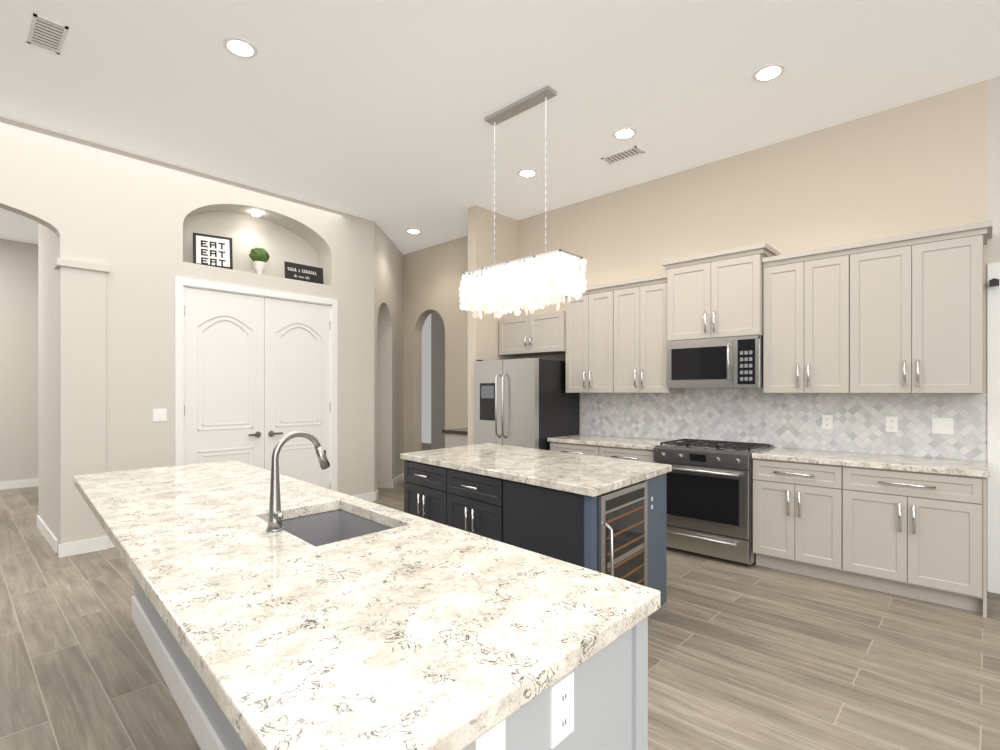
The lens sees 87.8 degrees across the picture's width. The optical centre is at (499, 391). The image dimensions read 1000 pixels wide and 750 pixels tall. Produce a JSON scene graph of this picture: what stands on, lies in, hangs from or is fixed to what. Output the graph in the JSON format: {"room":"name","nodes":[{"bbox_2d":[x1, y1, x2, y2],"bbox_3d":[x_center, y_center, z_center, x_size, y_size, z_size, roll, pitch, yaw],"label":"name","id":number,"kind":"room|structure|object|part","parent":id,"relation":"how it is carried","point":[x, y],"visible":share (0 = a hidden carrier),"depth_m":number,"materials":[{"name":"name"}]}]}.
{"room":"kitchen","nodes":[
{"label":"kitchen","id":0,"kind":"room"},
{"bbox_2d":[0,239,37,481],"bbox_3d":[-8.512,-0.400,6.119,0.150,3.600,7.250,0,0,43],"label":"wall","id":1,"kind":"structure","parent":0,"point":[18,360],"depth_m":7.57,"materials":[{"name":"grey paint"}]},
{"bbox_2d":[0,479,37,489],"bbox_3d":[-8.510,1.345,6.001,0.014,0.110,7.080,0,0,43],"label":"baseboard","id":2,"kind":"structure","parent":1,"relation":"attached to","point":[30,482],"depth_m":7.58,"materials":[{"name":"white wood"}]},
{"bbox_2d":[38,223,57,552],"bbox_3d":[-4.241,-0.400,4.995,1.200,3.600,0.150,0,0,43],"label":"wall","id":3,"kind":"structure","parent":0,"point":[47,382],"depth_m":4.80,"materials":[{"name":"grey paint"}]},
{"bbox_2d":[37,515,58,553],"bbox_3d":[-4.355,1.345,4.990,1.360,0.110,0.014,0,0,43],"label":"baseboard","id":4,"kind":"structure","parent":3,"relation":"attached to","point":[48,535],"depth_m":4.87,"materials":[{"name":"white wood"}]},
{"bbox_2d":[0,117,373,543],"bbox_3d":[-4.728,-0.400,3.608,0.365,3.600,8.760,0,0,43],"label":"wall","id":5,"kind":"structure","parent":0,"point":[134,222],"depth_m":4.85,"materials":[{"name":"grey paint"}]},
{"bbox_2d":[53,258,109,272],"bbox_3d":[-3.683,-1.100,4.582,0.220,0.060,0.360,0,0,43],"label":"trim","id":6,"kind":"structure","parent":5,"relation":"attached to","point":[58,263],"depth_m":4.50,"materials":[{"name":"grey paint"}]},
{"bbox_2d":[153,409,166,421],"bbox_3d":[-3.242,0.220,4.957,0.008,0.118,0.115,0,0,43],"label":"light switch","id":7,"kind":"object","parent":5,"relation":"attached to","point":[159,414],"visible":1,"depth_m":4.95,"materials":[{"name":"white plastic"}]},
{"bbox_2d":[193,233,232,269],"bbox_3d":[-2.977,-1.455,5.395,0.360,0.356,0.092,0,0,-33],"label":"frame","id":8,"kind":"object","parent":5,"relation":"on","point":[212,250],"visible":1,"depth_m":5.38,"materials":[{"name":"black"}]},
{"bbox_2d":[175,277,337,491],"bbox_3d":[-2.584,0.141,5.697,0.078,2.518,1.725,0,0,43],"label":"door frame","id":9,"kind":"structure","parent":5,"relation":"attached to","point":[181,283],"depth_m":5.49,"materials":[{"name":"white wood"}]},
{"bbox_2d":[184,287,330,488],"bbox_3d":[-2.572,0.177,5.685,0.093,2.422,1.581,0,0,43],"label":"pantry doors","id":10,"kind":"structure","parent":5,"relation":"in","point":[254,364],"depth_m":5.63,"materials":[{"name":"white wood"}]},
{"bbox_3d":[-2.558,0.175,5.672,0.057,2.050,1.581,0,0,43],"label":"pantry doors hardware","id":11,"kind":"part","parent":10,"relation":"part of","materials":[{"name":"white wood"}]},
{"bbox_2d":[249,247,268,273],"bbox_3d":[-2.682,-1.446,5.798,0.202,0.330,0.203,0,0,43],"label":"topiary plant","id":12,"kind":"object","parent":5,"relation":"on","point":[259,257],"visible":0.94,"depth_m":5.74,"materials":[{"name":"green plant"}]},
{"bbox_2d":[284,261,323,283],"bbox_3d":[-2.279,-1.381,6.061,0.034,0.200,0.460,0,0,43],"label":"board","id":13,"kind":"object","parent":5,"relation":"on","point":[300,272],"visible":1,"depth_m":6.04,"materials":[{"name":"black wood"}]},
{"bbox_2d":[374,221,403,491],"bbox_3d":[-1.731,-0.400,7.518,0.300,3.600,1.631,0,0,3],"label":"wall","id":14,"kind":"structure","parent":0,"point":[388,357],"depth_m":7.60,"materials":[{"name":"grey paint"}]},
{"bbox_2d":[392,473,403,487],"bbox_3d":[-1.552,1.345,7.953,0.473,0.110,0.555,0,0,43],"label":"baseboard","id":15,"kind":"structure","parent":14,"relation":"attached to","point":[400,478],"depth_m":7.87,"materials":[{"name":"white wood"}]},
{"bbox_2d":[431,311,444,449],"bbox_3d":[-0.095,-0.400,9.141,3.400,3.600,0.070,0,0,43],"label":"wall","id":16,"kind":"structure","parent":0,"point":[437,380],"depth_m":10.15,"materials":[{"name":"grey paint"}]},
{"bbox_2d":[468,205,517,444],"bbox_3d":[-0.079,-0.400,6.439,0.140,3.600,0.749,0,0,43],"label":"wall","id":17,"kind":"structure","parent":0,"point":[483,338],"depth_m":6.22,"materials":[{"name":"beige paint"}]},
{"bbox_2d":[0,443,999,749],"bbox_3d":[-1.187,1.450,3.881,17.000,0.100,14.000,0,0,43],"label":"floor","id":18,"kind":"structure","parent":0,"point":[750,657],"depth_m":2.69,"materials":[{"name":"brown wood"}]},
{"bbox_2d":[147,631,647,749],"bbox_3d":[-0.959,0.966,2.262,3.301,0.867,0.830,0,0,43],"label":"kitchen island","id":19,"kind":"object","parent":18,"relation":"on","point":[606,708],"depth_m":1.15,"materials":[{"name":"wood"}]},
{"bbox_2d":[73,460,659,749],"bbox_3d":[-1.054,0.512,2.164,3.378,0.048,1.134,0,0,43],"label":"island countertop","id":20,"kind":"structure","parent":19,"relation":"on","point":[416,633],"depth_m":1.18,"materials":[{"name":"beige stone"}]},
{"bbox_2d":[261,431,329,530],"bbox_3d":[-0.707,0.315,1.881,0.133,0.346,0.245,0,0,43],"label":"faucet","id":21,"kind":"object","parent":20,"relation":"on","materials":[{"name":"silver metal"}]},
{"bbox_2d":[293,507,392,538],"bbox_3d":[-0.653,0.638,2.000,0.581,0.228,0.409,0,0,43],"label":"sink","id":22,"kind":"object","parent":20,"relation":"in","point":[336,523],"depth_m":2.28,"materials":[{"name":"grey metal"}]},
{"bbox_2d":[550,670,573,749],"bbox_3d":[0.124,0.625,1.025,0.010,0.118,0.075,0,0,43],"label":"outlet","id":23,"kind":"object","parent":19,"relation":"attached to","point":[561,692],"depth_m":1.02,"materials":[{"name":"white plastic"}]},
{"bbox_2d":[442,428,467,447],"bbox_3d":[-0.328,0.945,6.757,0.620,0.910,0.592,0,0,43],"label":"half wall","id":24,"kind":"structure","parent":18,"relation":"on","point":[456,437],"depth_m":6.62,"materials":[{"name":"grey paint"}]},
{"bbox_2d":[474,357,578,449],"bbox_3d":[0.283,0.515,5.984,0.910,1.770,0.880,0,0,43],"label":"refrigerator","id":25,"kind":"object","parent":18,"relation":"on","point":[529,402],"visible":0.5,"depth_m":5.66,"materials":[{"name":"silver metal"}]},
{"bbox_2d":[404,467,666,616],"bbox_3d":[0.206,0.966,3.777,2.053,0.867,1.249,0,0,43],"label":"kitchen island","id":26,"kind":"object","parent":18,"relation":"on","point":[606,515],"depth_m":3.08,"materials":[{"name":"wood"}]},
{"bbox_2d":[400,443,671,498],"bbox_3d":[0.179,0.510,3.807,2.045,0.044,1.320,0,0,43],"label":"island countertop","id":27,"kind":"structure","parent":26,"relation":"on","point":[570,473],"depth_m":3.45,"materials":[{"name":"beige stone"}]},
{"bbox_2d":[648,494,653,511],"bbox_3d":[0.957,0.700,3.285,0.012,0.100,0.070,0,0,43],"label":"outlet","id":28,"kind":"object","parent":26,"relation":"attached to","point":[650,496],"depth_m":3.27,"materials":[{"name":"white plastic"}]},
{"bbox_2d":[547,440,590,454],"bbox_3d":[0.980,0.965,5.535,0.678,0.870,0.617,0,0,43],"label":"base cabinet","id":29,"kind":"object","parent":18,"relation":"on","point":[585,449],"depth_m":5.33,"materials":[{"name":"grey wood"}]},
{"bbox_2d":[591,444,654,462],"bbox_3d":[1.380,0.965,5.160,0.656,0.870,0.617,0,0,43],"label":"base cabinet","id":30,"kind":"object","parent":18,"relation":"on","point":[636,454],"depth_m":4.92,"materials":[{"name":"grey wood"}]},
{"bbox_2d":[547,434,679,451],"bbox_3d":[1.166,0.508,5.350,1.227,0.040,0.632,0,0,43],"label":"countertop","id":31,"kind":"structure","parent":30,"relation":"on","point":[603,441],"depth_m":5.23,"materials":[{"name":"beige stone"}]},
{"bbox_2d":[653,439,773,565],"bbox_3d":[1.876,0.927,4.605,0.812,0.944,0.747,0,0,43],"label":"range","id":32,"kind":"object","parent":18,"relation":"on","point":[709,497],"visible":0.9,"depth_m":4.32,"materials":[{"name":"silver metal"}]},
{"bbox_2d":[753,460,830,580],"bbox_3d":[2.465,0.965,4.143,0.666,0.870,0.617,0,0,43],"label":"base cabinet","id":33,"kind":"object","parent":18,"relation":"on","point":[792,502],"depth_m":3.95,"materials":[{"name":"grey wood"}]},
{"bbox_2d":[831,464,986,617],"bbox_3d":[2.920,0.965,3.717,0.816,0.870,0.617,0,0,43],"label":"base cabinet","id":34,"kind":"object","parent":18,"relation":"on","point":[916,535],"depth_m":3.47,"materials":[{"name":"grey wood"}]},
{"bbox_2d":[752,448,989,479],"bbox_3d":[2.719,0.508,3.895,1.377,0.040,0.632,0,0,43],"label":"countertop","id":35,"kind":"structure","parent":34,"relation":"on","point":[941,466],"depth_m":3.70,"materials":[{"name":"beige stone"}]},
{"bbox_2d":[0,0,999,254],"bbox_3d":[-1.187,-2.250,3.881,17.000,0.100,14.000,0,0,43],"label":"ceiling","id":36,"kind":"structure","parent":0,"point":[376,110],"depth_m":3.72,"materials":[{"name":"white paint"}]},
{"bbox_2d":[27,13,68,54],"bbox_3d":[-2.785,-2.196,3.199,0.360,0.007,0.160,0,0,43],"label":"ceiling vent","id":37,"kind":"object","parent":36,"relation":"in","point":[47,34],"visible":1,"depth_m":3.19,"materials":[{"name":"white metal"}]},
{"bbox_2d":[223,37,257,57],"bbox_3d":[-1.657,-2.197,3.321,0.200,0.010,0.200,0,0,43],"label":"recessed light","id":38,"kind":"object","parent":36,"relation":"in","point":[240,47],"visible":1,"depth_m":3.31,"materials":[{"name":"white"}]},
{"bbox_2d":[406,229,420,233],"bbox_3d":[-1.179,-2.197,7.107,0.200,0.010,0.200,0,0,43],"label":"recessed light","id":39,"kind":"object","parent":36,"relation":"in","point":[414,231],"visible":1,"depth_m":7.10,"materials":[{"name":"white"}]},
{"bbox_2d":[459,85,586,318],"bbox_3d":[0.146,-1.398,3.988,1.045,1.603,0.309,0,0,43],"label":"pendant chandelier","id":40,"kind":"object","parent":36,"relation":"hanging from","point":[501,289],"visible":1,"depth_m":3.85,"materials":[{"name":"white glass"}]},
{"bbox_2d":[518,169,536,177],"bbox_3d":[0.276,-2.197,5.223,0.200,0.010,0.200,0,0,43],"label":"recessed light","id":41,"kind":"object","parent":36,"relation":"in","point":[526,173],"visible":1,"depth_m":5.22,"materials":[{"name":"white"}]},
{"bbox_2d":[601,146,644,163],"bbox_3d":[1.138,-2.196,4.827,0.360,0.007,0.160,0,0,43],"label":"ceiling vent","id":42,"kind":"object","parent":36,"relation":"in","point":[623,155],"visible":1,"depth_m":4.82,"materials":[{"name":"white metal"}]},
{"bbox_2d":[613,127,636,139],"bbox_3d":[1.059,-2.197,4.421,0.200,0.010,0.200,0,0,43],"label":"recessed light","id":43,"kind":"object","parent":36,"relation":"in","point":[625,133],"visible":1,"depth_m":4.41,"materials":[{"name":"white"}]},
{"bbox_2d":[752,64,784,81],"bbox_3d":[1.850,-2.197,3.583,0.200,0.010,0.200,0,0,43],"label":"recessed light","id":44,"kind":"object","parent":36,"relation":"in","point":[769,72],"visible":1,"depth_m":3.57,"materials":[{"name":"white"}]},
{"bbox_2d":[404,76,999,460],"bbox_3d":[2.448,-0.400,4.689,10.800,3.600,0.150,0,0,43],"label":"wall","id":45,"kind":"structure","parent":0,"point":[915,166],"depth_m":4.61,"materials":[{"name":"beige paint"}]},
{"bbox_2d":[499,308,566,355],"bbox_3d":[0.469,-0.670,6.178,0.977,0.440,0.377,0,0,43],"label":"upper cabinet","id":46,"kind":"object","parent":45,"relation":"attached to","point":[541,334],"depth_m":6.00,"materials":[{"name":"grey wood"}]},
{"bbox_2d":[563,288,606,392],"bbox_3d":[1.079,-0.533,5.627,0.660,1.088,0.347,0,0,43],"label":"upper cabinet","id":47,"kind":"object","parent":45,"relation":"attached to","point":[586,354],"depth_m":5.53,"materials":[{"name":"grey wood"}]},
{"bbox_2d":[607,276,683,392],"bbox_3d":[1.472,-0.533,5.259,0.656,1.088,0.347,0,0,43],"label":"upper cabinet","id":48,"kind":"object","parent":45,"relation":"attached to","point":[636,350],"depth_m":5.13,"materials":[{"name":"grey wood"}]},
{"bbox_2d":[663,248,774,343],"bbox_3d":[1.996,-0.831,4.733,0.813,0.713,0.397,0,0,43],"label":"upper cabinet","id":49,"kind":"object","parent":45,"relation":"attached to","point":[721,296],"depth_m":4.56,"materials":[{"name":"grey wood"}]},
{"bbox_2d":[666,335,762,387],"bbox_3d":[1.972,-0.254,4.708,0.808,0.437,0.465,0,0,43],"label":"microwave","id":50,"kind":"object","parent":49,"relation":"attached to","point":[731,362],"visible":1,"depth_m":4.53,"materials":[{"name":"silver metal"}]},
{"bbox_2d":[582,388,986,460],"bbox_3d":[2.187,0.227,4.828,3.410,0.521,0.002,0,0,43],"label":"tile backsplash","id":51,"kind":"structure","parent":45,"relation":"attached to","point":[781,420],"depth_m":4.46,"materials":[{"name":"stone"}]},
{"bbox_2d":[822,415,832,428],"bbox_3d":[2.720,0.250,4.321,0.075,0.118,0.008,0,0,43],"label":"outlet","id":52,"kind":"object","parent":51,"relation":"attached to","point":[827,421],"visible":1,"depth_m":4.32,"materials":[{"name":"white plastic"}]},
{"bbox_2d":[886,417,897,431],"bbox_3d":[3.034,0.250,4.027,0.075,0.118,0.008,0,0,43],"label":"outlet","id":53,"kind":"object","parent":51,"relation":"attached to","point":[891,424],"visible":1,"depth_m":4.02,"materials":[{"name":"white plastic"}]},
{"bbox_2d":[932,418,952,433],"bbox_3d":[3.252,0.250,3.822,0.120,0.118,0.008,0,0,43],"label":"light switch","id":54,"kind":"object","parent":51,"relation":"attached to","point":[942,425],"visible":1,"depth_m":3.82,"materials":[{"name":"white plastic"}]},
{"bbox_2d":[763,248,838,392],"bbox_3d":[2.557,-0.533,4.242,0.666,1.088,0.347,0,0,43],"label":"upper cabinet","id":55,"kind":"object","parent":45,"relation":"attached to","point":[801,293],"depth_m":4.14,"materials":[{"name":"grey wood"}]},
{"bbox_2d":[839,224,986,393],"bbox_3d":[3.006,-0.533,3.821,0.798,1.088,0.347,0,0,43],"label":"upper cabinet","id":56,"kind":"object","parent":45,"relation":"attached to","point":[899,314],"depth_m":3.67,"materials":[{"name":"grey wood"}]},
{"bbox_2d":[987,262,999,593],"bbox_3d":[3.842,0.250,3.382,0.979,2.300,0.186,0,0,43],"label":"door frame","id":57,"kind":"structure","parent":45,"relation":"attached to","point":[993,435],"depth_m":3.63,"materials":[{"name":"white wood"}]},
{"bbox_2d":[989,278,998,286],"bbox_3d":[3.414,-0.760,3.592,0.050,0.060,0.092,0,0,43],"label":"door hinge","id":58,"kind":"object","parent":57,"relation":"attached to","point":[993,282],"visible":0.96,"depth_m":3.56,"materials":[{"name":"black metal"}]}
]}

